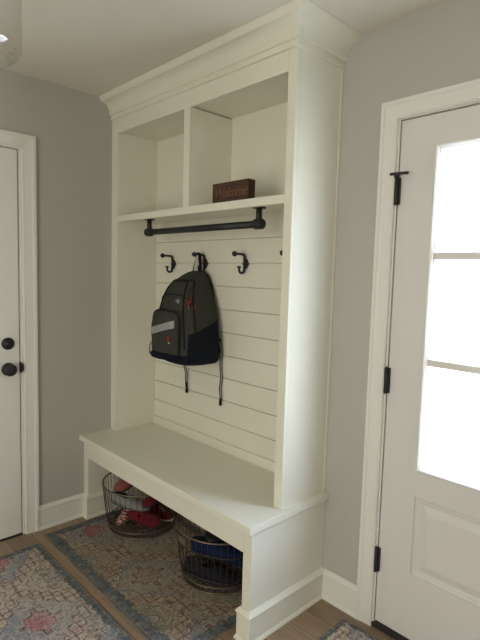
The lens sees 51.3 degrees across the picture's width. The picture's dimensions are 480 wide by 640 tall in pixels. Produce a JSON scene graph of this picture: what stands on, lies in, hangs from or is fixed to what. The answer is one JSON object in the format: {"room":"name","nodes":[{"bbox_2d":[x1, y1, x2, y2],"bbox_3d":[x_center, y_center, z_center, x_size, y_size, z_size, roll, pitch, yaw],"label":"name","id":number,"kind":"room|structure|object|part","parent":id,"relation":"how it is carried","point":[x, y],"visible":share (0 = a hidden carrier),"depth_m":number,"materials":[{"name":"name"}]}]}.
{"room":"mudroom","nodes":[
{"label":"mudroom","id":0,"kind":"room"},
{"bbox_2d":[0,68,111,505],"bbox_3d":[-1.932,0.001,1.976,3.650,2.417,0.150,-3,7,-43],"label":"wall","id":1,"kind":"structure","parent":0,"point":[72,128],"depth_m":2.79,"materials":[{"name":"beige paint"}]},
{"bbox_2d":[0,147,21,539],"bbox_3d":[-1.459,0.165,2.340,0.833,2.031,0.093,-3,7,-43],"label":"door","id":2,"kind":"structure","parent":1,"relation":"in","point":[10,450],"depth_m":2.60,"materials":[{"name":"white paint"}]},
{"bbox_3d":[-1.188,0.258,2.581,0.068,0.068,0.053,-3,7,-43],"label":"knob","id":3,"kind":"part","parent":2,"relation":"part of","materials":[{"name":"black metal"}]},
{"bbox_2d":[0,533,22,541],"bbox_3d":[-1.532,1.177,2.480,0.844,0.006,0.130,-3,7,-43],"label":"door sill","id":4,"kind":"structure","parent":1,"relation":"attached to","point":[19,534],"depth_m":2.69,"materials":[{"name":"rubber"}]},
{"bbox_2d":[0,129,38,533],"bbox_3d":[-1.499,0.125,2.382,1.005,2.120,0.159,-3,7,-43],"label":"door frame","id":5,"kind":"structure","parent":1,"relation":"attached to","point":[25,145],"depth_m":2.64,"materials":[{"name":"white paint"}]},
{"bbox_3d":[-1.157,0.249,2.645,0.010,0.055,0.046,-3,7,-43],"label":"strike plate","id":6,"kind":"part","parent":5,"relation":"part of","materials":[{"name":"black metal"}]},
{"bbox_2d":[39,493,83,530],"bbox_3d":[-1.015,1.093,2.859,0.272,0.135,0.020,-3,7,-43],"label":"baseboard","id":7,"kind":"structure","parent":1,"relation":"attached to","point":[51,514],"depth_m":2.85,"materials":[{"name":"white paint"}]},
{"bbox_2d":[0,504,394,639],"bbox_3d":[-0.782,1.391,0.947,3.790,0.100,3.450,-3,7,-43],"label":"floor","id":8,"kind":"structure","parent":0,"point":[321,617],"depth_m":2.15,"materials":[{"name":"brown wood"}]},
{"bbox_2d":[0,543,131,639],"bbox_3d":[-0.864,1.283,1.514,1.262,0.007,1.904,-3,7,-43],"label":"area rug","id":9,"kind":"object","parent":8,"relation":"on","point":[39,600],"visible":1,"depth_m":2.14,"materials":[{"name":"multicoloured fabric"}]},
{"bbox_2d":[45,509,242,639],"bbox_3d":[-0.407,1.204,2.514,0.679,0.007,1.199,-3,7,-43],"label":"area rug","id":10,"kind":"object","parent":8,"relation":"on","point":[143,579],"visible":0.68,"depth_m":2.34,"materials":[{"name":"multicoloured fabric"}]},
{"bbox_2d":[102,472,176,538],"bbox_3d":[-0.556,1.034,2.862,0.453,0.259,0.453,-3,7,-43],"label":"wire basket","id":11,"kind":"object","parent":10,"relation":"on","point":[105,489],"visible":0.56,"depth_m":2.73,"materials":[{"name":"brown metal"}]},
{"bbox_2d":[116,509,129,525],"bbox_3d":[-0.636,1.088,2.830,0.076,0.082,0.200,3,5,15],"label":"shoe","id":12,"kind":"object","parent":11,"relation":"in","point":[123,514],"visible":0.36,"depth_m":2.77,"materials":[{"name":"fabric"}]},
{"bbox_2d":[114,479,132,491],"bbox_3d":[-0.653,0.929,2.913,0.082,0.087,0.210,5,6,33],"label":"shoe","id":13,"kind":"object","parent":11,"relation":"in","point":[121,485],"visible":0.38,"depth_m":2.86,"materials":[{"name":"fabric"}]},
{"bbox_2d":[111,491,150,511],"bbox_3d":[-0.609,1.007,2.790,0.241,0.077,0.096,3,5,15],"label":"shoe","id":14,"kind":"object","parent":11,"relation":"in","point":[130,504],"visible":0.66,"depth_m":2.76,"materials":[{"name":"fabric"}]},
{"bbox_2d":[126,510,160,527],"bbox_3d":[-0.526,1.088,2.732,0.193,0.091,0.061,2,5,2],"label":"shoe","id":15,"kind":"object","parent":11,"relation":"in","point":[136,515],"visible":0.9,"depth_m":2.72,"materials":[{"name":"fabric"}]},
{"bbox_2d":[143,497,158,508],"bbox_3d":[-0.466,0.969,2.761,0.081,0.076,0.200,5,6,34],"label":"shoe","id":16,"kind":"object","parent":11,"relation":"in","point":[151,499],"visible":0.25,"depth_m":2.70,"materials":[{"name":"fabric"}]},
{"bbox_2d":[149,503,173,521],"bbox_3d":[-0.465,1.103,2.901,0.230,0.059,0.093,6,7,41],"label":"shoe","id":17,"kind":"object","parent":11,"relation":"in","point":[155,510],"visible":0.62,"depth_m":2.86,"materials":[{"name":"red fabric"}]},
{"bbox_2d":[176,514,242,594],"bbox_3d":[-0.094,1.088,2.411,0.433,0.259,0.433,-3,7,-43],"label":"wire basket","id":18,"kind":"object","parent":10,"relation":"on","point":[181,540],"visible":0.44,"depth_m":2.26,"materials":[{"name":"brown metal"}]},
{"bbox_3d":[-0.268,1.004,2.287,0.008,0.030,0.077,-2,6,-33],"label":"label plate","id":19,"kind":"part","parent":18,"relation":"part of","materials":[{"name":"beige metal"}]},
{"bbox_2d":[184,556,240,585],"bbox_3d":[-0.127,1.175,2.349,0.280,0.072,0.113,3,5,18],"label":"sneaker","id":20,"kind":"object","parent":18,"relation":"in","point":[207,569],"visible":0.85,"depth_m":2.32,"materials":[{"name":"fabric"}]},
{"bbox_2d":[191,536,242,560],"bbox_3d":[-0.099,1.058,2.332,0.260,0.072,0.103,2,5,8],"label":"sneaker","id":21,"kind":"object","parent":18,"relation":"in","point":[219,555],"visible":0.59,"depth_m":2.30,"materials":[{"name":"fabric"}]},
{"bbox_2d":[204,530,219,542],"bbox_3d":[-0.104,0.975,2.386,0.088,0.070,0.221,3,6,19],"label":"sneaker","id":22,"kind":"object","parent":21,"relation":"on","point":[210,537],"visible":0.23,"depth_m":2.30,"materials":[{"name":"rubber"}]},
{"bbox_2d":[223,558,242,568],"bbox_3d":[-0.031,1.150,2.465,0.270,0.069,0.109,5,6,36],"label":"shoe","id":23,"kind":"object","parent":18,"relation":"in","point":[236,562],"visible":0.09,"depth_m":2.40,"materials":[{"name":"fabric"}]},
{"bbox_2d":[79,0,361,639],"bbox_3d":[-0.229,0.003,2.474,0.493,2.417,1.470,-3,7,-43],"label":"hall tree","id":24,"kind":"object","parent":8,"relation":"on","point":[260,101],"visible":0.94,"depth_m":2.38,"materials":[{"name":"beige paint"}]},
{"bbox_3d":[-0.631,-0.305,3.029,0.290,1.926,0.064,-3,7,-43],"label":"panel","id":25,"kind":"part","parent":24,"relation":"part of","materials":[{"name":"beige paint"}]},
{"bbox_2d":[160,253,175,272],"bbox_3d":[-0.423,-0.332,2.922,0.098,0.113,0.049,-3,7,-43],"label":"coat hook","id":26,"kind":"object","parent":24,"relation":"attached to","point":[162,255],"visible":1,"depth_m":2.93,"materials":[{"name":"black metal"}]},
{"bbox_2d":[192,252,208,270],"bbox_3d":[-0.221,-0.311,2.709,0.098,0.113,0.049,-3,7,-43],"label":"coat hook","id":27,"kind":"object","parent":24,"relation":"attached to","point":[205,263],"visible":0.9,"depth_m":2.72,"materials":[{"name":"black metal"}]},
{"bbox_2d":[149,252,222,405],"bbox_3d":[-0.295,0.048,2.654,0.299,0.816,0.344,-3,7,-43],"label":"backpack","id":28,"kind":"object","parent":27,"relation":"hanging from","point":[184,327],"visible":1,"depth_m":2.56,"materials":[{"name":"grey fabric"}]},
{"bbox_3d":[-0.280,0.106,2.675,0.239,0.259,0.344,-3,7,-43],"label":"panel","id":29,"kind":"part","parent":28,"relation":"part of","materials":[{"name":"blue fabric"}]},
{"bbox_2d":[117,194,283,223],"bbox_3d":[-0.161,-0.534,2.503,0.270,0.035,1.303,-3,7,-43],"label":"shelf","id":30,"kind":"object","parent":24,"relation":"attached to","point":[237,210],"depth_m":2.44,"materials":[{"name":"beige paint"}]},
{"bbox_3d":[-0.275,1.136,2.601,0.483,0.135,1.414,-3,7,-43],"label":"moulding","id":31,"kind":"part","parent":24,"relation":"part of","materials":[{"name":"beige paint"}]},
{"bbox_2d":[144,207,265,236],"bbox_3d":[-0.213,-0.481,2.495,0.062,0.095,0.922,-3,7,-43],"label":"rail","id":32,"kind":"object","parent":24,"relation":"attached to","point":[258,223],"visible":0.92,"depth_m":2.40,"materials":[{"name":"black metal"}]},
{"bbox_3d":[-0.508,-0.529,2.805,0.027,0.070,0.027,-3,7,-43],"label":"post","id":33,"kind":"part","parent":32,"relation":"part of","materials":[{"name":"black metal"}]},
{"bbox_3d":[0.083,-0.457,2.184,0.027,0.070,0.027,-3,7,-43],"label":"post","id":34,"kind":"part","parent":32,"relation":"part of","materials":[{"name":"black metal"}]},
{"bbox_3d":[-0.101,0.681,2.702,0.012,0.052,1.303,-3,7,-43],"label":"trim","id":35,"kind":"part","parent":24,"relation":"part of","materials":[{"name":"beige paint"}]},
{"bbox_3d":[-0.154,-1.144,2.411,0.372,0.117,1.470,-3,7,-43],"label":"crown moulding","id":36,"kind":"part","parent":24,"relation":"part of","materials":[{"name":"beige paint"}]},
{"bbox_2d":[212,178,254,202],"bbox_3d":[-0.031,-0.570,2.238,0.045,0.092,0.236,-3,7,-43],"label":"block","id":37,"kind":"object","parent":24,"relation":"on","point":[244,188],"visible":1,"depth_m":2.20,"materials":[{"name":"brown wood"}]},
{"bbox_2d":[232,251,249,273],"bbox_3d":[-0.002,-0.284,2.479,0.098,0.113,0.049,-3,7,-43],"label":"coat hook","id":38,"kind":"object","parent":24,"relation":"attached to","point":[245,263],"visible":1,"depth_m":2.49,"materials":[{"name":"black metal"}]},
{"bbox_3d":[0.285,-0.192,2.067,0.290,1.926,0.043,-3,7,-43],"label":"panel","id":39,"kind":"part","parent":24,"relation":"part of","materials":[{"name":"beige paint"}]},
{"bbox_3d":[0.400,-0.148,2.150,0.012,1.830,0.004,-3,7,-43],"label":"scribe moulding","id":40,"kind":"part","parent":24,"relation":"part of","materials":[{"name":"beige paint"}]},
{"bbox_2d":[317,618,378,639],"bbox_3d":[0.529,1.314,1.590,0.606,0.007,0.894,-3,7,-43],"label":"area rug","id":41,"kind":"object","parent":8,"relation":"on","point":[344,629],"visible":1,"depth_m":2.02,"materials":[{"name":"multicoloured fabric"}]},
{"bbox_2d":[0,0,447,95],"bbox_3d":[-0.709,-1.115,0.723,3.800,0.100,3.450,-3,7,-43],"label":"ceiling","id":42,"kind":"structure","parent":0,"point":[95,47],"depth_m":2.01,"materials":[{"name":"paint"}]},
{"bbox_2d":[322,0,479,584],"bbox_3d":[0.578,0.061,2.085,0.140,2.417,3.450,-3,7,-43],"label":"wall","id":43,"kind":"structure","parent":0,"point":[435,47],"depth_m":2.05,"materials":[{"name":"beige paint"}]},
{"bbox_2d":[322,568,356,617],"bbox_3d":[0.436,1.194,2.189,0.020,0.135,0.182,-3,7,-43],"label":"baseboard","id":44,"kind":"structure","parent":43,"relation":"attached to","point":[341,593],"depth_m":2.19,"materials":[{"name":"white paint"}]},
{"bbox_2d":[371,621,402,639],"bbox_3d":[0.928,1.300,1.802,0.166,0.020,0.954,-3,7,-43],"label":"door sill","id":45,"kind":"structure","parent":43,"relation":"attached to","point":[373,623],"depth_m":2.03,"materials":[{"name":"metal"}]},
{"bbox_2d":[355,78,479,625],"bbox_3d":[0.945,0.258,1.695,0.159,2.115,1.073,-3,7,-43],"label":"door frame","id":46,"kind":"structure","parent":43,"relation":"attached to","point":[466,94],"depth_m":1.98,"materials":[{"name":"white paint"}]},
{"bbox_2d":[373,104,479,639],"bbox_3d":[0.888,0.295,1.659,0.111,2.032,0.934,-3,7,-43],"label":"door","id":47,"kind":"structure","parent":43,"relation":"in","point":[427,556],"depth_m":1.89,"materials":[{"name":"white paint"}]},
{"bbox_3d":[0.913,-0.002,1.635,0.027,1.225,0.640,-3,7,-43],"label":"lite frame","id":48,"kind":"part","parent":47,"relation":"part of","materials":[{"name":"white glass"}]},
{"label":"outside","id":49,"kind":"structure","parent":0,"visible":0},
{"bbox_2d":[427,367,479,480],"bbox_3d":[3.395,1.320,4.326,6.800,0.100,10.000,-3,7,-43],"label":"window pane","id":50,"kind":"structure","parent":49,"point":[454,425],"depth_m":5.48,"materials":[{"name":"glass"}]}
]}

